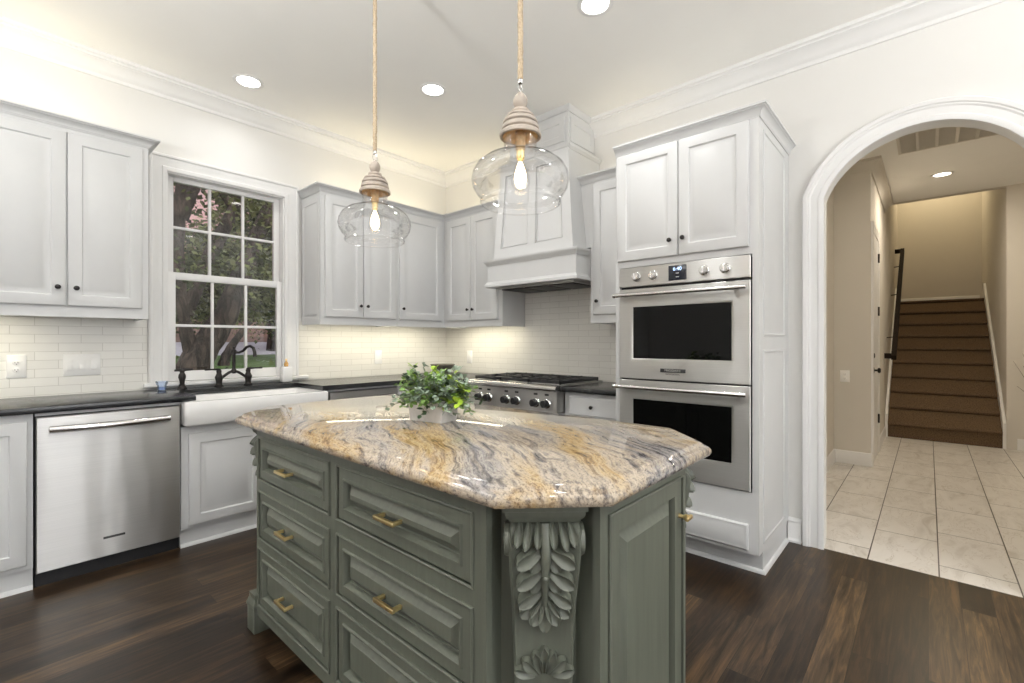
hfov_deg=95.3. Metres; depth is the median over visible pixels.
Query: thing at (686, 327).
double oven
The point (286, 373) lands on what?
canister
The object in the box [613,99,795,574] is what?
tall cabinet
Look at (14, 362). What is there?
receptacle
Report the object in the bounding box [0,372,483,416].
countertop
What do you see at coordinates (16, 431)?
base cabinet
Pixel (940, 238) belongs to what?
wall
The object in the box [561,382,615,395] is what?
countertop
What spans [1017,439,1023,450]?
baseboard
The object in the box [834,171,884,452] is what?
wall
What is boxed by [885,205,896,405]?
wall
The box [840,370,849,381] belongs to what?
light switch
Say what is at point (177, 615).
floor
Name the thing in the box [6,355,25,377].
outlet
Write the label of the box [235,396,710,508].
granite
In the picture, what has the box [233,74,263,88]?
recessed light
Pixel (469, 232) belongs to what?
upper cabinet
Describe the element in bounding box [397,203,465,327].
upper cabinet
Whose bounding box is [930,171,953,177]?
recessed light
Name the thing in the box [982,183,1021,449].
wall
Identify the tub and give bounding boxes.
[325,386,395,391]
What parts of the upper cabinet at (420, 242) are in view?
door, crown moulding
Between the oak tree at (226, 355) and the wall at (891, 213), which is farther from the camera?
the oak tree at (226, 355)
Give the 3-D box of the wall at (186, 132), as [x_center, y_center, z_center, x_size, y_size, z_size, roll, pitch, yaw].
[-2.922,-0.280,2.755,0.140,3.050,6.462,0,0,42]
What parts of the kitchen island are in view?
pull, pull, pull, drawer, drawer, drawer, frame, drawer, pull, pull, drawer, drawer, frame, door, pull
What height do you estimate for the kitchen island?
0.889 m
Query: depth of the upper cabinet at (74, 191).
2.63 m
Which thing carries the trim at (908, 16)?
attached to the wall at (980, 52)
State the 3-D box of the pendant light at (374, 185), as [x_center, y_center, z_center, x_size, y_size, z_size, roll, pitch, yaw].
[-0.629,-1.129,2.142,0.325,1.349,0.325,0,0,42]
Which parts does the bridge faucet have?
valve post, spout, valve post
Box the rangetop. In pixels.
[467,372,602,412]
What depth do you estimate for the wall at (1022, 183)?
5.33 m
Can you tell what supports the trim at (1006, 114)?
attached to the wall at (980, 52)
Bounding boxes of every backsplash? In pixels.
[0,315,445,398]
[446,288,615,381]
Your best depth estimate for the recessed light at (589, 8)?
2.52 m
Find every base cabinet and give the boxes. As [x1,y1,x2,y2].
[0,414,32,598]
[179,422,256,548]
[396,384,423,394]
[477,403,564,414]
[565,392,615,420]
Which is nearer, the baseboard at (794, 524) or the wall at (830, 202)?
the baseboard at (794, 524)
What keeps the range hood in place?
attached to the wall at (980, 52)
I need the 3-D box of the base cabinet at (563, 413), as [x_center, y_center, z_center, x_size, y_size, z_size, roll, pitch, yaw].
[0.203,0.884,3.887,0.928,0.722,0.589,0,0,42]
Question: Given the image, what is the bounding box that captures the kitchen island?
[246,429,695,682]
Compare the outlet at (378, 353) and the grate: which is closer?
the grate
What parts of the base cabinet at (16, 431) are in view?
door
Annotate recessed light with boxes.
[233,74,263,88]
[419,82,445,96]
[577,0,612,16]
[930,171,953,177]
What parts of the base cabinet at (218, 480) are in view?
door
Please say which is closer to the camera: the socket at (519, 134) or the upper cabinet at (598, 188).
the socket at (519, 134)
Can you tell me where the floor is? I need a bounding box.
[0,437,1023,682]
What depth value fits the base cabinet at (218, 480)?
2.93 m
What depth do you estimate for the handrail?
6.64 m
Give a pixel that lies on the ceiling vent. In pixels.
(936, 137)
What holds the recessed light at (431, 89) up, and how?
in the ceiling
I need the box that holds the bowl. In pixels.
[430,364,454,373]
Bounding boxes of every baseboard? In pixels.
[788,516,801,544]
[826,449,872,472]
[880,427,885,448]
[901,295,979,300]
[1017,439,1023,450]
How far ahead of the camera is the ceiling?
2.90 m
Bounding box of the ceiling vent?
[896,127,998,154]
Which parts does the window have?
sash, sash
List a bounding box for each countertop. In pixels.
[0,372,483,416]
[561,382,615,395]
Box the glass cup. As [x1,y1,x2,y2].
[155,381,167,390]
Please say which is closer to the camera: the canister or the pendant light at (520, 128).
the pendant light at (520, 128)
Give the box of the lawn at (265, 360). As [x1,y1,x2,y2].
[168,354,274,381]
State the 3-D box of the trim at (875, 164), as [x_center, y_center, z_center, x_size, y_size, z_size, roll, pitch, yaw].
[3.361,-1.750,4.575,0.395,0.110,4.378,0,0,42]
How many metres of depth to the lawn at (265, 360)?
13.55 m
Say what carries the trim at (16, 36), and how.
attached to the wall at (186, 132)
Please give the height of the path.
0.420 m
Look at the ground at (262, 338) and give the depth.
20.38 m
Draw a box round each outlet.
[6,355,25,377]
[375,350,381,363]
[467,351,471,362]
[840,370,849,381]
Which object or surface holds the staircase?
on the floor
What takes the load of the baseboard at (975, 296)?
attached to the wall at (940, 238)
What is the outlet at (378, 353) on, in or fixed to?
attached to the backsplash at (326, 351)
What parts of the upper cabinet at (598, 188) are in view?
crown moulding, door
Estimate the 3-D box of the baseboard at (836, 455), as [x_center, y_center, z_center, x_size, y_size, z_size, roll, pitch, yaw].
[2.694,1.180,3.883,0.321,0.130,2.458,0,0,42]
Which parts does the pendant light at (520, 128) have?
glass globe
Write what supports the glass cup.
on the countertop at (72, 402)
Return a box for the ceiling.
[0,0,1023,202]
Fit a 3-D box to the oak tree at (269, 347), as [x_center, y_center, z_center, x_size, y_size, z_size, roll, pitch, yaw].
[-10.342,-3.427,17.710,6.238,7.660,8.969,0,0,38]
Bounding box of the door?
[871,221,880,465]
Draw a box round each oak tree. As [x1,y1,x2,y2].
[169,182,274,381]
[184,219,274,365]
[185,191,274,350]
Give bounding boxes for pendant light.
[341,0,410,247]
[472,0,567,214]
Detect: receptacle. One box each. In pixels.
[12,360,20,365]
[12,367,19,372]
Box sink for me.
[179,387,327,426]
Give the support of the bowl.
on the countertop at (72, 402)
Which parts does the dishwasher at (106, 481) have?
toe panel, trim, handle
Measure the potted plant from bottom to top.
0.229 m
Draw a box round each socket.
[371,189,378,209]
[515,130,524,160]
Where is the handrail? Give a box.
[884,248,903,359]
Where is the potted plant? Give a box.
[384,362,484,422]
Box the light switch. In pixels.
[63,354,99,375]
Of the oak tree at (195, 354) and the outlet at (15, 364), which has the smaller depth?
the outlet at (15, 364)
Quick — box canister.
[280,366,292,381]
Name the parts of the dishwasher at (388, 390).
trim, handle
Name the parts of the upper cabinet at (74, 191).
door, crown moulding, door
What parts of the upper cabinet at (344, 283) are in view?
panel, door, crown moulding, door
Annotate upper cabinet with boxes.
[0,98,160,320]
[297,181,399,326]
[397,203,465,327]
[443,199,524,327]
[577,166,615,323]
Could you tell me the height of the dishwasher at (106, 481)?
0.886 m
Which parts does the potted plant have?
pot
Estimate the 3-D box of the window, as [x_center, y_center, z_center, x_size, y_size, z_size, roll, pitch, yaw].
[-2.151,-0.490,3.587,0.185,1.600,1.110,0,0,42]
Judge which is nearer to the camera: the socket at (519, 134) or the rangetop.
the socket at (519, 134)
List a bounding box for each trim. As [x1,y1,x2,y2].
[0,16,445,187]
[445,0,1007,187]
[802,95,1023,549]
[842,155,892,211]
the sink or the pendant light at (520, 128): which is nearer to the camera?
the pendant light at (520, 128)
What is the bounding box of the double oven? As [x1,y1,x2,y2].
[612,254,751,491]
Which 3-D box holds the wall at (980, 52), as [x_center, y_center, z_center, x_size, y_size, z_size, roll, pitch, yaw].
[2.046,-0.280,2.733,7.585,3.050,0.120,0,0,42]
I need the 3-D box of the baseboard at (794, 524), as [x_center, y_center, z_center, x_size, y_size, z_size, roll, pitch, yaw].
[1.753,1.171,2.896,0.072,0.148,0.028,0,0,42]
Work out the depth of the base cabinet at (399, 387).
3.97 m
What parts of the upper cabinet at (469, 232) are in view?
door, crown moulding, door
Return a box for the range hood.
[483,103,600,292]
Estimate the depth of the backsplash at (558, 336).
4.19 m
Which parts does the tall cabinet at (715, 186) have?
door, crown moulding, door, warming panel, shoe moulding, panel, panel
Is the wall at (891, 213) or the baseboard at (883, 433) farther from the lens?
the wall at (891, 213)
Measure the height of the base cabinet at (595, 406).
0.885 m
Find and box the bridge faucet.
[205,345,261,386]
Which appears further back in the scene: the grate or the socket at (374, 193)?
the grate
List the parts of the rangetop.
knob, knob, knob, knob, bullnose rail, knob, knob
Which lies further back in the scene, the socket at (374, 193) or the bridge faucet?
the bridge faucet
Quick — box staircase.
[885,283,1005,448]
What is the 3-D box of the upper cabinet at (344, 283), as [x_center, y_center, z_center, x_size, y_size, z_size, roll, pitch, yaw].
[-1.409,-0.695,4.057,0.384,1.113,0.770,0,0,42]
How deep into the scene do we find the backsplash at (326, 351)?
3.06 m
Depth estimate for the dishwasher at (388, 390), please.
3.69 m
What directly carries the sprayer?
on the countertop at (72, 402)
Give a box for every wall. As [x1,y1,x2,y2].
[0,47,445,398]
[446,0,1023,545]
[826,189,833,456]
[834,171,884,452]
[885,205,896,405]
[893,183,1023,438]
[897,192,981,298]
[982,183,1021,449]
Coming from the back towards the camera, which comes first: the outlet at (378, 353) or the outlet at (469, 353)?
the outlet at (469, 353)
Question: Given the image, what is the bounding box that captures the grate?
[475,378,602,386]
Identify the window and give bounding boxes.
[143,151,308,387]
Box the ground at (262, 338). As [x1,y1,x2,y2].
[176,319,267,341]
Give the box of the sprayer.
[174,368,192,388]
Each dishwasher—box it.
[33,402,180,586]
[325,385,397,399]
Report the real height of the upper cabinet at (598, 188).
1.113 m
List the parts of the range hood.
panel frame, apron moulding, chimney panel, chimney moulding, chimney panel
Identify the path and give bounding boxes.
[176,342,274,355]
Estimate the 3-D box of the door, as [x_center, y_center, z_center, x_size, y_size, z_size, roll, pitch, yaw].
[3.891,0.020,4.954,0.072,2.450,0.801,0,0,42]

